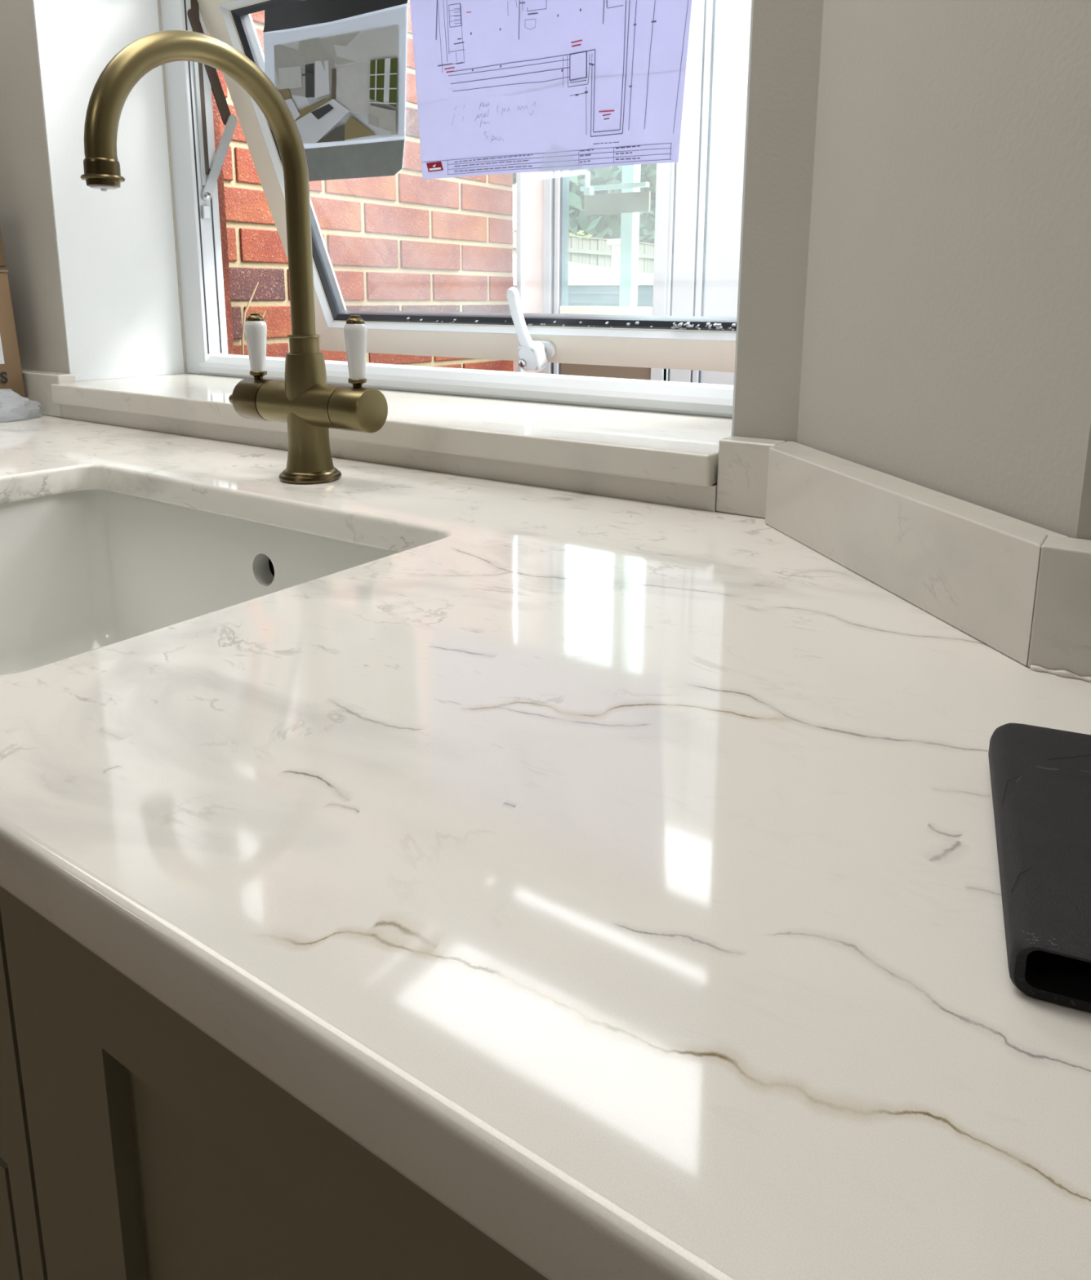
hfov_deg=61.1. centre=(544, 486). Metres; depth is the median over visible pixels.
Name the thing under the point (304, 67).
print
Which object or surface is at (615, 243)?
concrete post
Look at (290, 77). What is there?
print
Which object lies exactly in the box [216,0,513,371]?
wall
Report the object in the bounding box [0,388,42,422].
bag
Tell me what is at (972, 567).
upstand
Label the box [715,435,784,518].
upstand
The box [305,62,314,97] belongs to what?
print
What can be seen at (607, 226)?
tree
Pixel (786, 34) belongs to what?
wall
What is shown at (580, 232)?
shrub
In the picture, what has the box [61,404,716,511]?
upstand
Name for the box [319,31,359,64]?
print
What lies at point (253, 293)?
stem
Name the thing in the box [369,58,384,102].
print
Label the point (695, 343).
window
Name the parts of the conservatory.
post, panel, post, post, rail, panel, post, post, post, post, panel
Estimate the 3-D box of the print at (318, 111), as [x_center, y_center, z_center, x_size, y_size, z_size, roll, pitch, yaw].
[-0.361,-0.609,1.502,0.056,0.019,0.006,10,15,39]
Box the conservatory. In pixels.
[515,0,751,385]
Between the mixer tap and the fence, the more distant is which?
the fence
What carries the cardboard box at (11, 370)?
on the countertop
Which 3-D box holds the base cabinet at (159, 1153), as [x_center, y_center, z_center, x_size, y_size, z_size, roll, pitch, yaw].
[0.103,0.572,0.473,0.618,0.869,0.370,8,14,34]
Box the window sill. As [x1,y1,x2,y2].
[50,373,732,486]
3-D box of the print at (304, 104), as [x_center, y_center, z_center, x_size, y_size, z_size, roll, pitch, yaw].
[-0.398,-0.629,1.521,0.151,0.053,0.020,8,14,34]
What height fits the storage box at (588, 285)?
1.512 m
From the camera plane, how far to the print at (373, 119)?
1.45 m
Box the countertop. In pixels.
[0,414,1090,1279]
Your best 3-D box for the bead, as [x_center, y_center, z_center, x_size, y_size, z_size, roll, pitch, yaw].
[0.347,0.107,0.420,0.228,0.003,0.003,8,14,34]
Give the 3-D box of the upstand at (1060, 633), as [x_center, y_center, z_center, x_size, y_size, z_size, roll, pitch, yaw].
[0.609,0.110,0.258,0.843,0.066,0.028,8,14,34]
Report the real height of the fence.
2.107 m
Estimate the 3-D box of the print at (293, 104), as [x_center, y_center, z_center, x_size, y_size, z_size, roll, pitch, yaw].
[-0.420,-0.627,1.538,0.030,0.034,0.013,9,15,37]
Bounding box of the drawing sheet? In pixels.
[409,0,692,179]
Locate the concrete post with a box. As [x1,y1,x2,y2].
[606,239,620,269]
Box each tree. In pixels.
[512,173,515,185]
[568,163,656,251]
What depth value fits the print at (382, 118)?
1.44 m
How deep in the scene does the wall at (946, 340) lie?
0.58 m
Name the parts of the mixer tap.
spout, control knob, lever handle, valve arm, valve arm, lever handle, control knob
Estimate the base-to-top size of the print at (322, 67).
0.050 m
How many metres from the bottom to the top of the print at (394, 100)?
0.146 m
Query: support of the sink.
in the countertop
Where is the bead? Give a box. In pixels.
[1029,664,1090,681]
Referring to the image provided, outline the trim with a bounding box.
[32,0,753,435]
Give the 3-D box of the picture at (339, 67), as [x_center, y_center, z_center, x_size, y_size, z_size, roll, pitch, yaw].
[-0.334,-0.630,1.473,0.423,0.255,0.101,8,14,34]
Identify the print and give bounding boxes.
[274,37,334,99]
[278,66,302,89]
[278,88,332,120]
[284,97,299,119]
[295,98,349,142]
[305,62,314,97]
[311,103,333,119]
[315,60,329,97]
[316,124,344,142]
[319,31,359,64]
[331,68,336,98]
[344,115,375,139]
[368,88,396,89]
[368,102,396,104]
[368,105,395,133]
[368,114,378,127]
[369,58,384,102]
[369,72,396,75]
[374,60,377,101]
[383,57,390,104]
[384,111,394,119]
[388,57,397,106]
[391,96,398,134]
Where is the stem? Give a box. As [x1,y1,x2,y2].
[240,281,258,355]
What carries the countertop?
on the base cabinet
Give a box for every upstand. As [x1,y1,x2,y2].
[22,368,75,417]
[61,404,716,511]
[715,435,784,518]
[764,440,1066,666]
[1026,534,1090,676]
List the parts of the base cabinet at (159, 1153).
door panel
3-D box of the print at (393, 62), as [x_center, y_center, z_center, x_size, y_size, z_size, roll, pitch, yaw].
[-0.230,-0.612,1.401,0.011,0.063,0.044,-3,12,-17]
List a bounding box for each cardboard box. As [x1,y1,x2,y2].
[0,228,5,266]
[0,270,26,397]
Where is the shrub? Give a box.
[568,230,592,239]
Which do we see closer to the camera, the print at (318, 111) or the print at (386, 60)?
the print at (386, 60)
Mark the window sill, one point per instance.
(677, 448)
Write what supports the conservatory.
on the patio
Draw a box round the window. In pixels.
[157,0,736,417]
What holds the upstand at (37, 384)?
on the countertop
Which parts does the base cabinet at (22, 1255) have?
door, frame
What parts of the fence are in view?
fence rail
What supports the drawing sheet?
attached to the window
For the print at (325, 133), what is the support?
attached to the picture at (339, 67)
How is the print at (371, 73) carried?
on the picture at (339, 67)
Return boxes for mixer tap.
[80,30,387,484]
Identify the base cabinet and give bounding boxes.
[0,558,274,1279]
[0,886,547,1279]
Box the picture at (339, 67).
[262,0,408,181]
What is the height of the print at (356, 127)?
0.032 m
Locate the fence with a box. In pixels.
[512,229,653,273]
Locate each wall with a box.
[0,0,823,442]
[207,31,234,354]
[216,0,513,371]
[796,0,1090,540]
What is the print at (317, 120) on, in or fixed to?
attached to the picture at (339, 67)
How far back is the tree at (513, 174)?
21.78 m
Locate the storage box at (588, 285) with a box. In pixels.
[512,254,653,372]
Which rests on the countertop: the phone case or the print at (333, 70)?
the phone case
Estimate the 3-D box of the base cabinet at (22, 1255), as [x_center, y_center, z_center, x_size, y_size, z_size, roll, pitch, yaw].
[-0.376,0.480,0.907,0.706,0.869,0.560,8,14,34]
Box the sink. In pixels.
[0,488,396,675]
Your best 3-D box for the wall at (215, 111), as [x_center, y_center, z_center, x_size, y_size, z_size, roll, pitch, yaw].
[-0.048,-0.378,1.288,3.192,2.401,0.053,8,14,34]
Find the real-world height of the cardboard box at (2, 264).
0.102 m
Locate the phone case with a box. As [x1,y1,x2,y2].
[987,723,1090,1013]

